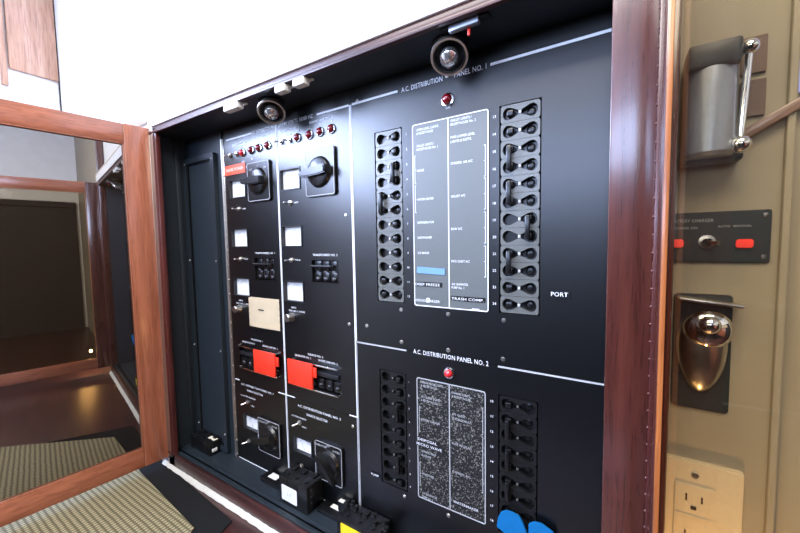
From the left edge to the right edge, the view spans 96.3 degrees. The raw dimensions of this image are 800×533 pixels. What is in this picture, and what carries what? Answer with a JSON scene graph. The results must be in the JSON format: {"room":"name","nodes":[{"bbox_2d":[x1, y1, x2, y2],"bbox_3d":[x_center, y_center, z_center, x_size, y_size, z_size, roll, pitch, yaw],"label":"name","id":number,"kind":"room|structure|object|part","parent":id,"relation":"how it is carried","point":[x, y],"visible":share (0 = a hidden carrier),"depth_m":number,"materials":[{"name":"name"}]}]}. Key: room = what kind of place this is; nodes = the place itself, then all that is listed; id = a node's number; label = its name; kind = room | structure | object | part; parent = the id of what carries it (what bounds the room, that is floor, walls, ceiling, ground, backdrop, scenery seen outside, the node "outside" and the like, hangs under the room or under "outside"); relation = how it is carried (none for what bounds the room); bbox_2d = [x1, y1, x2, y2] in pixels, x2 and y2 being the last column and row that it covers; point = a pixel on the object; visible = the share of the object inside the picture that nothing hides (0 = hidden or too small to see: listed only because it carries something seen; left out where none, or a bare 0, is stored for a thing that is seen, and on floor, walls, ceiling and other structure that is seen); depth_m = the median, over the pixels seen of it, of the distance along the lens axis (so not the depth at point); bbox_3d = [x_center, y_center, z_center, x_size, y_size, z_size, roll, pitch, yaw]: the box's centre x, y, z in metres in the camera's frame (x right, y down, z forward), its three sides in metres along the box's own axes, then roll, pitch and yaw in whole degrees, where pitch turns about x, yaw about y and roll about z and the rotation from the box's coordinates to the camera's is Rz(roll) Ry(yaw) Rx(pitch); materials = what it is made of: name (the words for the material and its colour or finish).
{"room":"boat cabin","nodes":[
{"label":"boat cabin","id":0,"kind":"room"},
{"bbox_2d":[0,0,59,109],"bbox_3d":[-2.067,0.267,0.117,0.020,2.520,3.060,1,4,33],"label":"wall","id":1,"kind":"structure","parent":0,"point":[25,88],"depth_m":1.26,"materials":[{"name":"white paint"}]},
{"bbox_2d":[0,0,58,85],"bbox_3d":[-1.299,-0.848,1.244,0.016,0.466,0.146,1,4,33],"label":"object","id":2,"kind":"object","parent":1,"relation":"attached to","point":[29,24],"visible":1,"depth_m":1.25,"materials":[{"name":"brown wood"}]},
{"bbox_3d":[-1.334,-0.843,1.190,0.016,0.466,0.016,1,4,33],"label":"edge trim","id":3,"kind":"part","parent":2,"relation":"part of","materials":[{"name":"brown wood"}]},
{"bbox_2d":[162,457,263,532],"bbox_3d":[-0.025,0.602,0.300,3.240,0.030,0.560,1,4,33],"label":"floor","id":4,"kind":"structure","parent":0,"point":[238,524],"depth_m":0.78,"materials":[{"name":"brown wood"}]},
{"bbox_2d":[0,460,231,532],"bbox_3d":[-0.764,0.560,0.851,1.117,0.005,0.368,2,5,37],"label":"mat","id":5,"kind":"object","parent":4,"relation":"on","point":[152,498],"visible":0.5,"depth_m":0.82,"materials":[{"name":"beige fabric"}]},
{"bbox_2d":[317,498,390,532],"bbox_3d":[-0.097,0.503,0.712,0.184,0.055,0.050,1,4,33],"label":"box","id":6,"kind":"object","parent":4,"relation":"on","point":[350,517],"visible":1,"depth_m":0.70,"materials":[{"name":"black plastic"}]},
{"bbox_2d":[54,0,393,128],"bbox_3d":[-0.436,0.190,0.876,1.912,2.520,0.020,1,4,33],"label":"wall","id":7,"kind":"structure","parent":0,"point":[120,61],"depth_m":0.92,"materials":[{"name":"white paint"}]},
{"bbox_2d":[52,0,61,110],"bbox_3d":[-1.260,-0.752,1.317,0.006,0.669,0.003,1,4,33],"label":"trim","id":8,"kind":"structure","parent":7,"relation":"attached to","point":[52,0],"depth_m":1.31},
{"bbox_2d":[0,0,681,532],"bbox_3d":[-0.321,-0.225,0.485,1.187,1.604,0.653,1,4,33],"label":"electrical cabinet","id":9,"kind":"object","parent":7,"relation":"attached to","point":[97,376],"visible":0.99,"depth_m":0.77,"materials":[{"name":"black metal"}]},
{"bbox_3d":[-0.823,-0.317,0.729,0.020,0.048,0.419,2,5,38],"label":"rail","id":10,"kind":"part","parent":9,"relation":"part of","materials":[{"name":"brown wood"}]},
{"bbox_3d":[-0.815,0.099,0.755,0.003,0.795,0.428,2,5,38],"label":"glass pane","id":11,"kind":"part","parent":9,"relation":"part of","materials":[{"name":"clear glass"}]},
{"bbox_3d":[-0.809,0.516,0.783,0.020,0.048,0.419,2,5,38],"label":"rail","id":12,"kind":"part","parent":9,"relation":"part of","materials":[{"name":"brown wood"}]},
{"bbox_3d":[-0.668,0.084,0.941,0.020,0.883,0.055,2,5,38],"label":"door","id":13,"kind":"part","parent":9,"relation":"part of","materials":[{"name":"brown wood"}]},
{"bbox_3d":[-0.607,0.080,1.008,0.009,0.857,0.115,1,4,33],"label":"panel","id":14,"kind":"part","parent":9,"relation":"part of","materials":[{"name":"black paint"}]},
{"bbox_2d":[191,429,221,455],"bbox_3d":[-0.539,0.493,1.000,0.100,0.048,0.039,1,4,33],"label":"box","id":15,"kind":"object","parent":9,"relation":"on","point":[208,443],"visible":1,"depth_m":0.98,"materials":[{"name":"black plastic"}]},
{"bbox_2d":[183,131,234,454],"bbox_3d":[-0.524,0.081,0.979,0.173,0.857,0.015,1,4,33],"label":"panel","id":16,"kind":"object","parent":9,"relation":"attached to","point":[202,163],"visible":0.92,"depth_m":0.97,"materials":[{"name":"black paint"}]},
{"bbox_3d":[-0.530,0.104,0.987,0.128,0.780,0.004,1,4,33],"label":"panel","id":17,"kind":"part","parent":16,"relation":"part of","materials":[{"name":"black paint"}]},
{"bbox_2d":[162,460,278,532],"bbox_3d":[-0.205,0.557,0.708,1.083,0.012,0.011,1,4,33],"label":"trim","id":18,"kind":"structure","parent":9,"relation":"attached to","point":[252,520],"depth_m":0.84,"materials":[{"name":"white metal"}]},
{"bbox_2d":[223,101,247,113],"bbox_3d":[-0.341,-0.329,0.741,0.054,0.014,0.022,1,4,33],"label":"magnetic catch","id":19,"kind":"object","parent":9,"relation":"attached to","point":[230,108],"depth_m":0.73,"materials":[{"name":"beige plastic"}]},
{"bbox_3d":[-0.191,0.538,0.717,1.037,0.044,0.030,1,4,33],"label":"rail","id":20,"kind":"part","parent":9,"relation":"part of","materials":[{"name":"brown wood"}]},
{"bbox_2d":[220,118,285,394],"bbox_3d":[-0.362,-0.021,0.864,0.222,0.641,0.038,1,4,33],"label":"panel","id":21,"kind":"object","parent":9,"relation":"attached to","point":[248,151],"visible":0.99,"depth_m":0.86,"materials":[{"name":"black metal"}]},
{"bbox_3d":[-0.412,0.108,0.904,0.021,0.021,0.016,1,4,33],"label":"selector knob","id":22,"kind":"part","parent":21,"relation":"part of","materials":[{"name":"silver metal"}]},
{"bbox_2d":[239,149,244,156],"bbox_3d":[-0.381,-0.274,0.860,0.020,0.020,0.011,1,4,33],"label":"lamp","id":23,"kind":"object","parent":21,"relation":"attached to","point":[241,151],"depth_m":0.86,"materials":[{"name":"red metal"}]},
{"bbox_2d":[247,146,253,154],"bbox_3d":[-0.352,-0.274,0.841,0.020,0.020,0.011,1,4,33],"label":"lamp","id":24,"kind":"object","parent":21,"relation":"on","point":[250,149],"depth_m":0.84,"materials":[{"name":"red metal"}]},
{"bbox_2d":[240,159,271,202],"bbox_3d":[-0.334,-0.197,0.825,0.085,0.092,0.026,1,4,33],"label":"switch","id":25,"kind":"object","parent":21,"relation":"attached to","point":[257,181],"depth_m":0.82,"materials":[{"name":"black plastic"}]},
{"bbox_3d":[-0.351,0.232,0.880,0.153,0.060,0.007,1,4,33],"label":"slide rail","id":26,"kind":"part","parent":21,"relation":"part of","materials":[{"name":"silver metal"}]},
{"bbox_2d":[255,144,261,151],"bbox_3d":[-0.328,-0.274,0.826,0.020,0.020,0.011,1,4,33],"label":"lamp","id":27,"kind":"object","parent":21,"relation":"on","point":[258,147],"depth_m":0.82,"materials":[{"name":"red glass"}]},
{"bbox_2d":[248,297,279,330],"bbox_3d":[-0.327,0.112,0.857,0.114,0.074,0.003,1,4,33],"label":"paper note","id":28,"kind":"object","parent":21,"relation":"attached to","point":[264,313],"visible":1,"depth_m":0.85,"materials":[{"name":"beige paper"}]},
{"bbox_3d":[-0.319,0.230,0.851,0.088,0.056,0.005,1,4,31],"label":"interlock plate","id":29,"kind":"part","parent":21,"relation":"part of","materials":[{"name":"red plastic"}]},
{"bbox_2d":[264,141,270,149],"bbox_3d":[-0.301,-0.274,0.809,0.020,0.020,0.011,1,4,33],"label":"lamp","id":30,"kind":"object","parent":21,"relation":"attached to","point":[267,144],"depth_m":0.81,"materials":[{"name":"red glass"}]},
{"bbox_3d":[-0.163,0.522,0.760,1.037,0.013,0.113,1,4,33],"label":"floor panel","id":31,"kind":"part","parent":9,"relation":"part of","materials":[{"name":"black paint"}]},
{"bbox_2d":[231,378,288,473],"bbox_3d":[-0.359,0.405,0.893,0.215,0.214,0.036,2,5,35],"label":"panel","id":32,"kind":"object","parent":9,"relation":"attached to","point":[259,413],"visible":0.98,"depth_m":0.89,"materials":[{"name":"black metal"}]},
{"bbox_2d":[252,415,282,458],"bbox_3d":[-0.323,0.417,0.866,0.084,0.088,0.026,1,4,33],"label":"switch","id":33,"kind":"object","parent":32,"relation":"attached to","point":[269,441],"depth_m":0.86,"materials":[{"name":"black plastic"}]},
{"bbox_2d":[257,96,285,124],"bbox_3d":[-0.260,-0.315,0.728,0.055,0.044,0.062,-2,4,-9],"label":"lamp","id":34,"kind":"object","parent":9,"relation":"attached to","point":[270,109],"visible":1,"depth_m":0.72,"materials":[{"name":"black plastic"}]},
{"bbox_3d":[-0.258,-0.311,0.720,0.028,0.030,0.028,1,4,33],"label":"bulb","id":35,"kind":"part","parent":34,"relation":"part of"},
{"bbox_2d":[274,83,294,95],"bbox_3d":[-0.212,-0.326,0.659,0.033,0.014,0.022,1,4,33],"label":"magnetic catch","id":36,"kind":"object","parent":9,"relation":"attached to","point":[282,89],"depth_m":0.65,"materials":[{"name":"beige plastic"}]},
{"bbox_2d":[260,464,323,514],"bbox_3d":[-0.257,0.485,0.812,0.186,0.064,0.049,1,4,33],"label":"box","id":37,"kind":"object","parent":9,"relation":"on","point":[301,488],"visible":1,"depth_m":0.77,"materials":[{"name":"black plastic"}]},
{"bbox_2d":[124,0,470,127],"bbox_3d":[-0.190,-0.364,0.646,1.075,0.034,0.031,1,4,33],"label":"trim","id":38,"kind":"structure","parent":9,"relation":"attached to","point":[404,13],"depth_m":0.60,"materials":[{"name":"white paint"}]},
{"bbox_2d":[293,76,313,88],"bbox_3d":[-0.171,-0.325,0.633,0.033,0.014,0.022,1,4,33],"label":"magnetic catch","id":39,"kind":"object","parent":9,"relation":"attached to","point":[301,82],"depth_m":0.63,"materials":[{"name":"beige plastic"}]},
{"bbox_2d":[273,90,357,417],"bbox_3d":[-0.184,-0.017,0.750,0.214,0.641,0.038,1,4,33],"label":"panel","id":40,"kind":"object","parent":9,"relation":"attached to","point":[314,154],"visible":1,"depth_m":0.75,"materials":[{"name":"black metal"}]},
{"bbox_2d":[282,138,291,142],"bbox_3d":[-0.243,-0.272,0.767,0.015,0.011,0.016,1,4,33],"label":"toggle switch","id":41,"kind":"object","parent":40,"relation":"attached to","point":[285,140],"depth_m":0.77,"materials":[{"name":"silver metal"}]},
{"bbox_3d":[-0.248,0.114,0.800,0.021,0.021,0.016,1,4,33],"label":"selector knob","id":42,"kind":"part","parent":40,"relation":"part of","materials":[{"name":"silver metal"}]},
{"bbox_2d":[293,133,300,142],"bbox_3d":[-0.219,-0.273,0.756,0.020,0.020,0.011,1,4,33],"label":"lamp","id":43,"kind":"object","parent":40,"relation":"attached to","point":[296,136],"depth_m":0.75,"materials":[{"name":"red glass"}]},
{"bbox_3d":[-0.215,0.236,0.786,0.088,0.056,0.006,1,4,33],"label":"interlock plate","id":44,"kind":"part","parent":40,"relation":"part of","materials":[{"name":"red plastic"}]},
{"bbox_2d":[305,130,312,139],"bbox_3d":[-0.189,-0.272,0.737,0.020,0.020,0.011,1,4,33],"label":"lamp","id":45,"kind":"object","parent":40,"relation":"on","point":[308,133],"depth_m":0.73,"materials":[{"name":"red glass"}]},
{"bbox_3d":[-0.185,0.239,0.775,0.142,0.060,0.007,1,4,33],"label":"slide rail","id":46,"kind":"part","parent":40,"relation":"part of","materials":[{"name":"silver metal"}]},
{"bbox_2d":[298,145,336,197],"bbox_3d":[-0.168,-0.191,0.720,0.086,0.096,0.026,1,4,33],"label":"switch","id":47,"kind":"object","parent":40,"relation":"attached to","point":[318,172],"depth_m":0.72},
{"bbox_2d":[316,127,323,136],"bbox_3d":[-0.163,-0.272,0.720,0.020,0.020,0.011,1,4,33],"label":"lamp","id":48,"kind":"object","parent":40,"relation":"on","point":[319,130],"depth_m":0.72,"materials":[{"name":"red glass"}]},
{"bbox_2d":[327,124,335,133],"bbox_3d":[-0.137,-0.272,0.704,0.020,0.020,0.011,1,4,33],"label":"lamp","id":49,"kind":"object","parent":40,"relation":"on","point":[331,128],"depth_m":0.70,"materials":[{"name":"red glass"}]},
{"bbox_2d":[286,395,359,504],"bbox_3d":[-0.178,0.410,0.777,0.214,0.214,0.035,2,5,35],"label":"panel","id":50,"kind":"object","parent":9,"relation":"attached to","point":[324,441],"visible":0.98,"depth_m":0.77,"materials":[{"name":"black metal"}]},
{"bbox_2d":[313,438,344,488],"bbox_3d":[-0.157,0.422,0.760,0.081,0.088,0.026,1,4,33],"label":"switch","id":51,"kind":"object","parent":50,"relation":"attached to","point":[328,453],"depth_m":0.75,"materials":[{"name":"black plastic"}]},
{"bbox_3d":[-0.207,-0.339,0.660,1.053,0.016,0.030,1,4,33],"label":"rail","id":52,"kind":"part","parent":9,"relation":"part of","materials":[{"name":"brown wood"}]},
{"bbox_3d":[-0.141,0.088,0.777,1.037,0.857,0.004,1,4,33],"label":"panel","id":53,"kind":"part","parent":9,"relation":"part of","materials":[{"name":"black paint"}]},
{"bbox_3d":[-0.178,-0.338,0.702,1.037,0.004,0.115,1,4,33],"label":"panel","id":54,"kind":"part","parent":9,"relation":"part of","materials":[{"name":"black paint"}]},
{"bbox_2d":[430,33,468,75],"bbox_3d":[0.073,-0.307,0.524,0.058,0.044,0.062,1,4,33],"label":"lamp","id":55,"kind":"object","parent":9,"relation":"attached to","point":[449,55],"visible":1,"depth_m":0.51,"materials":[{"name":"black plastic"}]},
{"bbox_3d":[0.071,-0.303,0.517,0.028,0.030,0.029,1,4,33],"label":"bulb","id":56,"kind":"part","parent":55,"relation":"part of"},
{"bbox_2d":[440,11,491,35],"bbox_3d":[0.087,-0.317,0.479,0.068,0.018,0.016,1,4,33],"label":"magnetic catch","id":57,"kind":"object","parent":9,"relation":"attached to","point":[468,23],"visible":1,"depth_m":0.47,"materials":[{"name":"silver metal"}]},
{"bbox_2d":[356,341,603,532],"bbox_3d":[0.099,0.336,0.606,0.432,0.375,0.025,1,4,33],"label":"panel","id":58,"kind":"object","parent":9,"relation":"attached to","point":[438,432],"visible":0.98,"depth_m":0.59,"materials":[{"name":"black plastic"}]},
{"bbox_2d":[444,367,453,378],"bbox_3d":[0.082,0.179,0.602,0.019,0.019,0.003,1,4,33],"label":"lamp","id":59,"kind":"object","parent":58,"relation":"attached to","point":[448,371],"depth_m":0.60,"materials":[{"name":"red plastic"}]},
{"bbox_2d":[497,510,526,532],"bbox_3d":[0.172,0.400,0.551,0.046,0.047,0.004,1,4,33],"label":"tape","id":60,"kind":"object","parent":58,"relation":"attached to","point":[508,521],"visible":1,"depth_m":0.55,"materials":[{"name":"blue plastic"}]},
{"bbox_2d":[528,521,553,532],"bbox_3d":[0.209,0.398,0.527,0.039,0.040,0.004,1,4,33],"label":"tape","id":61,"kind":"object","parent":58,"relation":"attached to","point":[534,527],"visible":1,"depth_m":0.53,"materials":[{"name":"blue plastic"}]},
{"bbox_2d":[350,7,611,382],"bbox_3d":[0.092,-0.089,0.578,0.432,0.483,0.032,2,5,34],"label":"panel","id":62,"kind":"object","parent":9,"relation":"attached to","point":[436,204],"visible":1,"depth_m":0.55,"materials":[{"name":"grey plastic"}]},
{"bbox_2d":[417,267,444,274],"bbox_3d":[0.052,0.007,0.607,0.054,0.013,0.001,1,4,33],"label":"tape","id":63,"kind":"object","parent":62,"relation":"attached to","point":[426,270],"visible":1,"depth_m":0.61,"materials":[{"name":"blue plastic"}]},
{"bbox_2d":[441,92,453,106],"bbox_3d":[0.076,-0.266,0.571,0.022,0.022,0.003,1,4,33],"label":"lamp","id":64,"kind":"object","parent":62,"relation":"attached to","point":[447,98],"depth_m":0.57,"materials":[{"name":"red glass"}]},
{"bbox_3d":[0.258,0.108,0.356,0.010,0.883,0.045,1,4,30],"label":"door","id":65,"kind":"part","parent":9,"relation":"part of","materials":[{"name":"brown wood"}]},
{"bbox_2d":[664,453,743,532],"bbox_3d":[0.317,0.265,0.383,0.072,0.116,0.007,1,4,33],"label":"electrical outlet","id":66,"kind":"object","parent":7,"relation":"attached to","point":[702,497],"visible":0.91,"depth_m":0.38,"materials":[{"name":"beige plastic"}]},
{"bbox_2d":[673,481,715,532],"bbox_3d":[0.313,0.267,0.382,0.034,0.068,0.002,1,4,33],"label":"receptacle","id":67,"kind":"object","parent":66,"relation":"attached to","point":[694,502],"depth_m":0.38,"materials":[{"name":"beige plastic"}]},
{"bbox_2d":[670,293,744,413],"bbox_3d":[0.308,0.090,0.361,0.052,0.122,0.030,1,4,33],"label":"wall lamp","id":68,"kind":"object","parent":7,"relation":"in","point":[703,328],"depth_m":0.36,"materials":[{"name":"silver metal"}]},
{"bbox_2d":[676,321,727,390],"bbox_3d":[0.309,0.090,0.366,0.042,0.082,0.018,1,4,33],"label":"cup","id":69,"kind":"object","parent":68,"relation":"on","point":[701,346],"depth_m":0.36,"materials":[{"name":"silver metal"}]},
{"bbox_3d":[0.309,0.035,0.358,0.050,0.008,0.018,1,4,33],"label":"lever","id":70,"kind":"part","parent":68,"relation":"part of","materials":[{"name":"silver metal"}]},
{"bbox_2d":[677,36,760,168],"bbox_3d":[0.300,-0.152,0.340,0.054,0.105,0.043,1,4,33],"label":"wall lamp","id":71,"kind":"object","parent":7,"relation":"attached to","point":[710,127],"visible":1,"depth_m":0.33,"materials":[{"name":"silver metal"}]},
{"bbox_3d":[0.311,-0.153,0.323,0.021,0.101,0.016,-2,4,-12],"label":"arm","id":72,"kind":"part","parent":71,"relation":"part of","materials":[{"name":"silver metal"}]},
{"bbox_2d":[674,209,771,262],"bbox_3d":[0.313,-0.029,0.356,0.084,0.051,0.018,1,4,33],"label":"control panel","id":73,"kind":"object","parent":7,"relation":"attached to","point":[742,236],"visible":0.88,"depth_m":0.36,"materials":[{"name":"black plastic"}]},
{"bbox_2d":[674,239,683,247],"bbox_3d":[0.290,-0.024,0.376,0.012,0.008,0.003,1,4,33],"label":"light","id":74,"kind":"object","parent":73,"relation":"attached to","point":[678,243],"depth_m":0.37,"materials":[{"name":"red plastic"}]},
{"bbox_2d":[698,235,720,248],"bbox_3d":[0.309,-0.024,0.357,0.016,0.014,0.015,1,4,33],"label":"toggle switch","id":75,"kind":"object","parent":73,"relation":"attached to","point":[704,241],"depth_m":0.36,"materials":[{"name":"silver metal"}]},
{"bbox_2d":[736,239,753,247],"bbox_3d":[0.335,-0.022,0.348,0.012,0.008,0.003,1,4,33],"label":"light","id":76,"kind":"object","parent":73,"relation":"attached to","point":[740,243],"depth_m":0.35,"materials":[{"name":"red plastic"}]},
{"bbox_2d":[667,0,791,532],"bbox_3d":[0.317,-0.087,0.361,0.100,1.915,0.002,1,4,33],"label":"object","id":77,"kind":"structure","parent":7,"relation":"attached to","point":[737,439],"depth_m":0.35,"materials":[{"name":"beige paint"}]},
{"bbox_2d":[739,77,766,117],"bbox_3d":[0.335,-0.160,0.341,0.018,0.034,0.003,1,4,33],"label":"switch plate","id":78,"kind":"object","parent":7,"relation":"attached to","point":[757,92],"visible":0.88,"depth_m":0.34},
{"bbox_2d":[740,33,767,76],"bbox_3d":[0.334,-0.200,0.338,0.018,0.034,0.003,1,4,33],"label":"switch plate","id":79,"kind":"object","parent":7,"relation":"attached to","point":[759,64],"visible":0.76,"depth_m":0.34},
{"bbox_2d":[745,67,799,136],"bbox_3d":[0.372,-0.224,0.308,0.113,0.207,0.010,1,4,33],"label":"trim","id":80,"kind":"structure","parent":7,"relation":"in","point":[799,67],"depth_m":0.33,"materials":[{"name":"brown wood"}]},
{"bbox_3d":[0.352,-0.142,0.327,0.061,0.042,0.010,1,4,33],"label":"handrail","id":81,"kind":"part","parent":80,"relation":"part of","materials":[{"name":"brown wood"}]},
{"bbox_2d":[763,0,799,532],"bbox_3d":[0.927,0.225,0.003,1.330,2.520,0.028,1,4,33],"label":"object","id":82,"kind":"structure","parent":7,"relation":"attached to","point":[782,494],"depth_m":0.34,"materials":[{"name":"beige paint"}]}
]}

